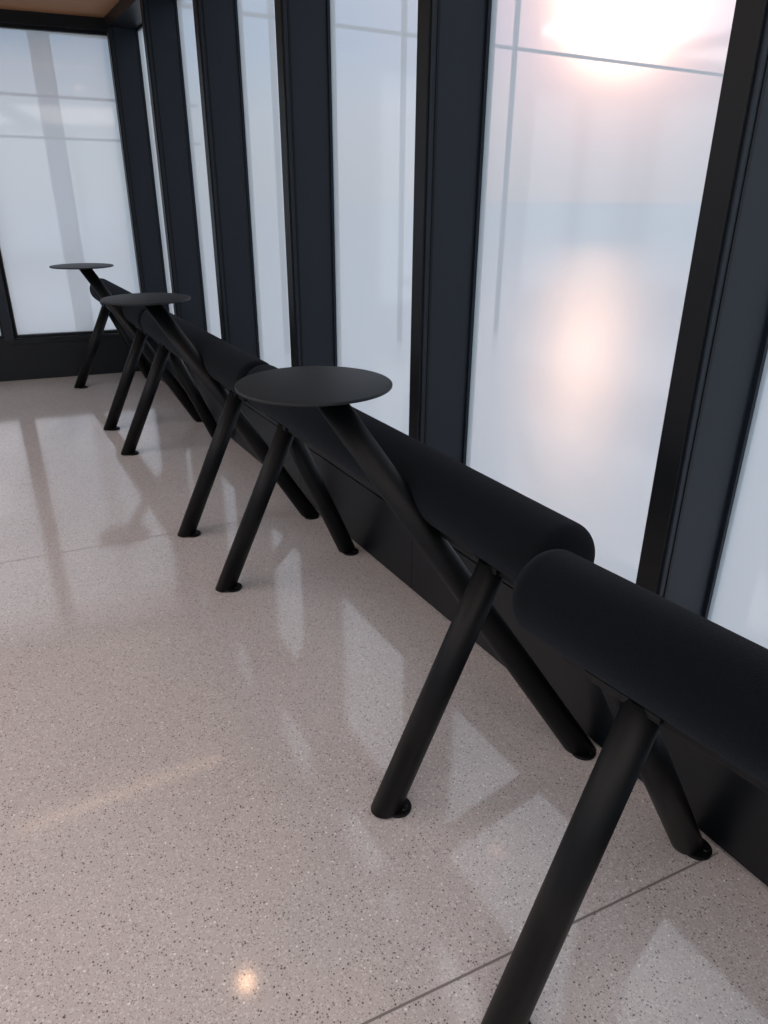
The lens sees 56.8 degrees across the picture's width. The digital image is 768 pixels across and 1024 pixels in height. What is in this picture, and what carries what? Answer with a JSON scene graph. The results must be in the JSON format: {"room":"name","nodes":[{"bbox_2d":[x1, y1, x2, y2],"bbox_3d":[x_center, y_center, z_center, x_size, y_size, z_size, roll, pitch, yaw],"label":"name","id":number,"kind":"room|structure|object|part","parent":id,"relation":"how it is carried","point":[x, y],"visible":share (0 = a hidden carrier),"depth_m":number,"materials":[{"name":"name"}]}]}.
{"room":"airport terminal","nodes":[
{"label":"airport terminal","id":0,"kind":"room"},
{"bbox_2d":[0,0,119,17],"bbox_3d":[-2.472,-1.500,0.337,6.412,0.112,10.220,-13,27,-27],"label":"ceiling","id":1,"kind":"structure","parent":0,"point":[91,8],"depth_m":4.83,"materials":[{"name":"brown wood"}]},
{"bbox_2d":[0,333,148,381],"bbox_3d":[-4.865,-0.967,5.141,6.496,0.323,0.177,-9,26,-20],"label":"wall","id":2,"kind":"structure","parent":0,"point":[53,356],"depth_m":5.85,"materials":[{"name":"black paint"}]},
{"bbox_2d":[0,319,4,338],"bbox_3d":[-3.498,-2.317,5.133,0.966,2.156,0.070,-9,26,-20],"label":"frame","id":3,"kind":"object","parent":2,"relation":"on","point":[1,329],"visible":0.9,"depth_m":5.68,"materials":[{"name":"black metal"}]},
{"bbox_2d":[0,267,14,340],"bbox_3d":[-3.014,-2.387,5.303,0.070,2.162,0.146,-9,26,-20],"label":"mullion fin","id":4,"kind":"object","parent":2,"relation":"on","point":[8,332],"visible":0.8,"depth_m":5.60,"materials":[{"name":"black metal"}]},
{"bbox_2d":[0,23,117,338],"bbox_3d":[-2.504,-2.474,5.499,1.036,2.156,0.070,-9,26,-20],"label":"frame","id":5,"kind":"object","parent":2,"relation":"on","point":[2,25],"visible":0.43,"depth_m":5.52,"materials":[{"name":"black metal"}]},
{"bbox_2d":[0,28,139,334],"bbox_3d":[-2.504,-2.474,5.499,0.991,2.111,0.001,-9,26,-20],"label":"glass pane","id":6,"kind":"object","parent":2,"relation":"attached to","point":[64,197],"visible":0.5,"depth_m":5.47,"materials":[{"name":"glass"}]},
{"bbox_2d":[0,371,767,1023],"bbox_3d":[-2.489,0.987,1.444,6.412,0.210,10.220,-13,27,-27],"label":"floor","id":7,"kind":"structure","parent":0,"point":[192,773],"depth_m":1.81,"materials":[{"name":"stone"}]},
{"bbox_2d":[49,263,201,430],"bbox_3d":[-1.921,-1.271,5.068,0.768,0.974,1.791,-13,27,-27],"label":"bench","id":8,"kind":"object","parent":7,"relation":"on","point":[126,319],"visible":0.69,"depth_m":4.66,"materials":[{"name":"black metal"}]},
{"bbox_3d":[-2.276,-1.301,5.559,0.385,0.615,0.071,-14,28,-30],"label":"leg","id":9,"kind":"part","parent":8,"relation":"part of","materials":[{"name":"black metal"}]},
{"bbox_2d":[90,278,145,332],"bbox_3d":[-1.844,-1.480,5.023,0.178,0.178,1.784,-13,27,-27],"label":"bolster cushion","id":10,"kind":"object","parent":8,"relation":"on","point":[130,316],"depth_m":4.65,"materials":[{"name":"black fabric"}]},
{"bbox_3d":[-1.656,-0.856,4.569,0.379,0.615,0.071,-14,28,-30],"label":"leg","id":11,"kind":"part","parent":8,"relation":"part of","materials":[{"name":"black metal"}]},
{"bbox_3d":[-2.064,-1.381,5.742,0.329,0.615,0.071,-9,26,-19],"label":"leg","id":12,"kind":"part","parent":8,"relation":"part of","materials":[{"name":"black metal"}]},
{"bbox_2d":[2,511,297,562],"bbox_3d":[-3.094,0.486,2.301,6.017,0.001,0.531,-13,27,-27],"label":"strip","id":13,"kind":"object","parent":7,"relation":"on","point":[296,511],"depth_m":3.13,"materials":[{"name":"grey metal"}]},
{"bbox_2d":[100,293,318,537],"bbox_3d":[-1.026,-0.631,3.644,0.768,0.974,1.791,-13,27,-27],"label":"bench","id":14,"kind":"object","parent":7,"relation":"on","point":[217,363],"visible":0.87,"depth_m":3.23,"materials":[{"name":"black metal"}]},
{"bbox_3d":[-1.381,-0.661,4.136,0.385,0.615,0.071,-14,28,-30],"label":"leg","id":15,"kind":"part","parent":14,"relation":"part of","materials":[{"name":"black metal"}]},
{"bbox_3d":[-1.169,-0.741,4.318,0.329,0.615,0.071,-9,26,-19],"label":"leg","id":16,"kind":"part","parent":14,"relation":"part of","materials":[{"name":"black metal"}]},
{"bbox_3d":[-0.953,-0.757,3.634,0.067,0.017,1.560,-13,27,-27],"label":"spine plate","id":17,"kind":"part","parent":14,"relation":"part of","materials":[{"name":"black metal"}]},
{"bbox_2d":[141,310,269,401],"bbox_3d":[-0.949,-0.840,3.600,0.178,0.178,1.784,-13,27,-27],"label":"bolster cushion","id":18,"kind":"object","parent":14,"relation":"on","point":[222,364],"depth_m":3.21,"materials":[{"name":"black fabric"}]},
{"bbox_3d":[-0.761,-0.216,3.146,0.379,0.615,0.071,-14,28,-30],"label":"leg","id":19,"kind":"part","parent":14,"relation":"part of","materials":[{"name":"black metal"}]},
{"bbox_2d":[215,364,595,818],"bbox_3d":[-0.131,0.009,2.221,0.768,0.974,1.791,-13,27,-27],"label":"bench","id":20,"kind":"object","parent":7,"relation":"on","point":[438,499],"visible":0.92,"depth_m":1.77,"materials":[{"name":"black metal"}]},
{"bbox_3d":[-0.486,-0.021,2.713,0.385,0.615,0.071,-14,28,-30],"label":"leg","id":21,"kind":"part","parent":20,"relation":"part of","materials":[{"name":"black metal"}]},
{"bbox_3d":[-0.386,-0.354,2.726,0.084,0.015,0.084,-13,27,-27],"label":"saddle plate","id":22,"kind":"part","parent":20,"relation":"part of","materials":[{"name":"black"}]},
{"bbox_3d":[-0.274,-0.101,2.895,0.329,0.615,0.071,-9,26,-19],"label":"leg","id":23,"kind":"part","parent":20,"relation":"part of","materials":[{"name":"black metal"}]},
{"bbox_3d":[-0.058,-0.117,2.211,0.067,0.017,1.560,-13,27,-27],"label":"spine plate","id":24,"kind":"part","parent":20,"relation":"part of","materials":[{"name":"black metal"}]},
{"bbox_2d":[246,364,594,581],"bbox_3d":[-0.054,-0.200,2.177,0.178,0.178,1.784,-13,27,-27],"label":"bolster cushion","id":25,"kind":"object","parent":20,"relation":"on","point":[500,527],"depth_m":1.69,"materials":[{"name":"black fabric"}]},
{"bbox_3d":[0.134,0.424,1.722,0.379,0.615,0.071,-14,28,-30],"label":"leg","id":26,"kind":"part","parent":20,"relation":"part of","materials":[{"name":"black metal"}]},
{"bbox_3d":[0.272,0.116,1.679,0.084,0.015,0.084,-13,27,-27],"label":"saddle plate","id":27,"kind":"part","parent":20,"relation":"part of","materials":[{"name":"black metal"}]},
{"bbox_2d":[361,852,718,1023],"bbox_3d":[-1.895,1.286,0.523,5.878,0.001,0.519,-13,27,-27],"label":"strip","id":28,"kind":"object","parent":7,"relation":"on","point":[716,853],"visible":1,"depth_m":1.42,"materials":[{"name":"grey"}]},
{"bbox_2d":[481,549,767,1023],"bbox_3d":[0.758,0.649,0.798,0.765,0.974,1.793,-13,27,-27],"label":"bench","id":29,"kind":"object","parent":7,"relation":"on","point":[655,662],"visible":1,"depth_m":1.21,"materials":[{"name":"black metal"}]},
{"bbox_3d":[0.333,0.633,1.256,0.385,0.615,0.071,-17,30,-34],"label":"leg","id":30,"kind":"part","parent":29,"relation":"part of","materials":[{"name":"black metal"}]},
{"bbox_3d":[0.419,0.296,1.277,0.084,0.015,0.084,-15,29,-32],"label":"saddle plate","id":31,"kind":"part","parent":29,"relation":"part of","materials":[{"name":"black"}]},
{"bbox_2d":[511,549,767,786],"bbox_3d":[0.812,0.445,0.740,0.178,0.178,1.792,-15,29,-32],"label":"bolster cushion","id":32,"kind":"object","parent":29,"relation":"on","point":[669,665],"depth_m":1.13,"materials":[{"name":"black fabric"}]},
{"bbox_3d":[0.463,0.322,1.220,0.084,0.015,0.084,-15,29,-32],"label":"saddle plate","id":33,"kind":"part","parent":29,"relation":"part of","materials":[{"name":"black metal"}]},
{"bbox_3d":[0.567,0.535,1.480,0.431,0.615,0.071,-12,27,-26],"label":"leg","id":34,"kind":"part","parent":29,"relation":"part of","materials":[{"name":"black metal"}]},
{"bbox_3d":[0.808,0.528,0.775,0.067,0.017,1.568,-15,29,-32],"label":"spine plate","id":35,"kind":"part","parent":29,"relation":"part of","materials":[{"name":"black metal"}]},
{"bbox_2d":[104,0,767,885],"bbox_3d":[0.220,-0.887,2.288,0.258,2.562,10.497,-13,27,-27],"label":"wall","id":36,"kind":"structure","parent":0,"point":[725,806],"depth_m":2.15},
{"bbox_2d":[0,9,105,31],"bbox_3d":[-4.852,-3.127,4.184,6.496,0.077,0.168,-9,26,-20],"label":"header","id":37,"kind":"object","parent":36,"relation":"attached to","point":[18,17],"visible":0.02,"depth_m":5.03,"materials":[{"name":"black metal"}]},
{"bbox_2d":[106,27,142,292],"bbox_3d":[-1.979,-2.471,5.501,0.008,2.156,0.059,-13,27,-27],"label":"window","id":38,"kind":"structure","parent":36,"relation":"in","point":[107,28],"depth_m":5.38,"materials":[{"name":"black metal"}]},
{"bbox_2d":[109,27,167,310],"bbox_3d":[-1.878,-2.494,5.554,0.224,2.156,0.072,-13,27,-27],"label":"mullion fin","id":39,"kind":"object","parent":36,"relation":"attached to","point":[126,46],"depth_m":5.41,"materials":[{"name":"black metal"}]},
{"bbox_3d":[-1.939,-2.463,5.484,0.008,2.156,0.002,-13,27,-27],"label":"mullion groove","id":40,"kind":"part","parent":39,"relation":"part of","materials":[{"name":"black metal"}]},
{"bbox_2d":[136,24,169,311],"bbox_3d":[-1.543,-2.324,5.178,0.031,2.156,0.980,-13,27,-27],"label":"frame","id":41,"kind":"object","parent":36,"relation":"attached to","point":[140,26],"visible":0.21,"depth_m":5.44,"materials":[{"name":"black metal"}]},
{"bbox_2d":[138,28,173,313],"bbox_3d":[-1.546,-2.325,5.180,0.001,2.128,0.958,-13,27,-27],"label":"glass pane","id":42,"kind":"object","parent":36,"relation":"attached to","point":[140,32],"visible":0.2,"depth_m":5.41,"materials":[{"name":"glass"}]},
{"bbox_2d":[139,0,177,315],"bbox_3d":[-1.457,-2.097,4.671,0.008,2.156,0.059,-13,27,-27],"label":"window","id":43,"kind":"structure","parent":36,"relation":"in","point":[141,1],"depth_m":4.55,"materials":[{"name":"black metal"}]},
{"bbox_2d":[143,0,204,329],"bbox_3d":[-1.355,-2.120,4.723,0.224,2.156,0.072,-13,27,-27],"label":"mullion fin","id":44,"kind":"object","parent":36,"relation":"attached to","point":[162,13],"depth_m":4.59,"materials":[{"name":"black metal"}]},
{"bbox_3d":[-1.417,-2.090,4.654,0.008,2.156,0.002,-13,27,-27],"label":"mullion groove","id":45,"kind":"part","parent":44,"relation":"part of","materials":[{"name":"black metal"}]},
{"bbox_2d":[174,0,206,330],"bbox_3d":[-1.020,-1.950,4.347,0.031,2.156,0.980,-13,27,-27],"label":"frame","id":46,"kind":"object","parent":36,"relation":"attached to","point":[175,1],"visible":0.15,"depth_m":4.64,"materials":[{"name":"black metal"}]},
{"bbox_2d":[177,0,220,338],"bbox_3d":[-1.023,-1.951,4.349,0.001,2.128,0.958,-13,27,-27],"label":"glass pane","id":47,"kind":"object","parent":36,"relation":"attached to","point":[184,7],"visible":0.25,"depth_m":4.52,"materials":[{"name":"glass"}]},
{"bbox_2d":[192,0,225,340],"bbox_3d":[-0.934,-1.724,3.840,0.008,2.156,0.059,-13,27,-27],"label":"window","id":48,"kind":"structure","parent":36,"relation":"in","point":[195,2],"depth_m":3.77,"materials":[{"name":"black metal"}]},
{"bbox_2d":[198,0,257,357],"bbox_3d":[-0.833,-1.746,3.892,0.224,2.156,0.072,-13,27,-27],"label":"mullion fin","id":49,"kind":"object","parent":36,"relation":"attached to","point":[220,22],"depth_m":3.80,"materials":[{"name":"black metal"}]},
{"bbox_3d":[-0.894,-1.716,3.823,0.008,2.156,0.002,-13,27,-27],"label":"mullion groove","id":50,"kind":"part","parent":49,"relation":"part of","materials":[{"name":"black metal"}]},
{"bbox_2d":[234,0,259,358],"bbox_3d":[-0.498,-1.577,3.517,0.031,2.156,0.980,-13,27,-27],"label":"frame","id":51,"kind":"object","parent":36,"relation":"attached to","point":[235,1],"visible":0.09,"depth_m":3.85,"materials":[{"name":"black metal"}]},
{"bbox_2d":[237,0,290,367],"bbox_3d":[-0.501,-1.578,3.518,0.001,2.128,0.958,-13,27,-27],"label":"glass pane","id":52,"kind":"object","parent":36,"relation":"attached to","point":[256,18],"visible":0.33,"depth_m":3.66,"materials":[{"name":"glass"}]},
{"bbox_2d":[274,0,297,366],"bbox_3d":[-0.412,-1.350,3.009,0.008,2.156,0.059,-13,27,-27],"label":"frame","id":53,"kind":"structure","parent":36,"relation":"in","point":[277,3],"depth_m":2.97,"materials":[{"name":"black metal"}]},
{"bbox_2d":[282,0,333,365],"bbox_3d":[-0.310,-1.373,3.062,0.224,2.156,0.072,-13,27,-27],"label":"mullion fin","id":54,"kind":"object","parent":36,"relation":"attached to","point":[308,18],"depth_m":2.99,"materials":[{"name":"black metal"}]},
{"bbox_3d":[-0.372,-1.343,2.992,0.008,2.156,0.002,-13,27,-27],"label":"mullion groove","id":55,"kind":"part","parent":54,"relation":"part of","materials":[{"name":"black metal"}]},
{"bbox_2d":[326,0,336,365],"bbox_3d":[0.024,-1.203,2.686,0.031,2.156,0.980,-13,27,-27],"label":"frame","id":56,"kind":"object","parent":36,"relation":"attached to","point":[327,1],"visible":0.09,"depth_m":3.04,"materials":[{"name":"black metal"}]},
{"bbox_2d":[330,0,417,435],"bbox_3d":[0.022,-1.204,2.688,0.001,2.128,0.958,-13,27,-27],"label":"glass pane","id":57,"kind":"object","parent":36,"relation":"attached to","point":[374,42],"visible":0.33,"depth_m":2.79,"materials":[{"name":"glass"}]},
{"bbox_2d":[409,0,431,440],"bbox_3d":[0.111,-0.977,2.179,0.008,2.156,0.059,-13,27,-27],"label":"frame","id":58,"kind":"structure","parent":36,"relation":"in","point":[424,6],"depth_m":2.19,"materials":[{"name":"black metal"}]},
{"bbox_2d":[420,0,486,462],"bbox_3d":[0.212,-0.999,2.231,0.224,2.156,0.072,-13,27,-27],"label":"mullion fin","id":59,"kind":"object","parent":36,"relation":"attached to","point":[462,22],"depth_m":2.22,"materials":[{"name":"black metal"}]},
{"bbox_3d":[0.150,-0.969,2.162,0.008,2.156,0.002,-13,27,-27],"label":"mullion groove","id":60,"kind":"part","parent":59,"relation":"part of","materials":[{"name":"black metal"}]},
{"bbox_2d":[462,0,491,464],"bbox_3d":[0.547,-0.830,1.855,0.031,2.156,0.980,-13,27,-27],"label":"frame","id":61,"kind":"object","parent":36,"relation":"attached to","point":[489,2],"visible":0.09,"depth_m":2.26,"materials":[{"name":"black metal"}]},
{"bbox_2d":[466,0,735,583],"bbox_3d":[0.544,-0.831,1.857,0.001,2.128,0.958,-13,27,-27],"label":"glass pane","id":62,"kind":"object","parent":36,"relation":"attached to","point":[600,118],"visible":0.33,"depth_m":1.92,"materials":[{"name":"glass"}]},
{"bbox_2d":[636,0,767,593],"bbox_3d":[0.633,-0.603,1.348,0.008,2.156,0.059,-13,27,-27],"label":"window frame","id":63,"kind":"structure","parent":36,"relation":"in","point":[749,17],"depth_m":1.40,"materials":[{"name":"black metal"}]},
{"bbox_2d":[657,9,767,615],"bbox_3d":[0.734,-0.626,1.400,0.224,2.156,0.072,-13,27,-27],"label":"mullion fin","id":64,"kind":"object","parent":36,"relation":"attached to","point":[744,317],"depth_m":1.50,"materials":[{"name":"black metal"}]},
{"bbox_3d":[0.673,-0.596,1.331,0.008,2.156,0.002,-13,27,-27],"label":"mullion groove","id":65,"kind":"part","parent":64,"relation":"part of","materials":[{"name":"black metal"}]},
{"bbox_2d":[702,320,767,618],"bbox_3d":[1.069,-0.456,1.024,0.031,2.156,0.980,-13,27,-27],"label":"frame","id":66,"kind":"object","parent":36,"relation":"attached to","point":[764,348],"visible":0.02,"depth_m":1.64,"materials":[{"name":"black metal"}]},
{"bbox_2d":[707,351,767,648],"bbox_3d":[1.066,-0.457,1.026,0.001,2.128,0.958,-13,27,-27],"label":"glass pane","id":67,"kind":"object","parent":36,"relation":"attached to","point":[739,602],"visible":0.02,"depth_m":1.66,"materials":[{"name":"glass"}]}
]}

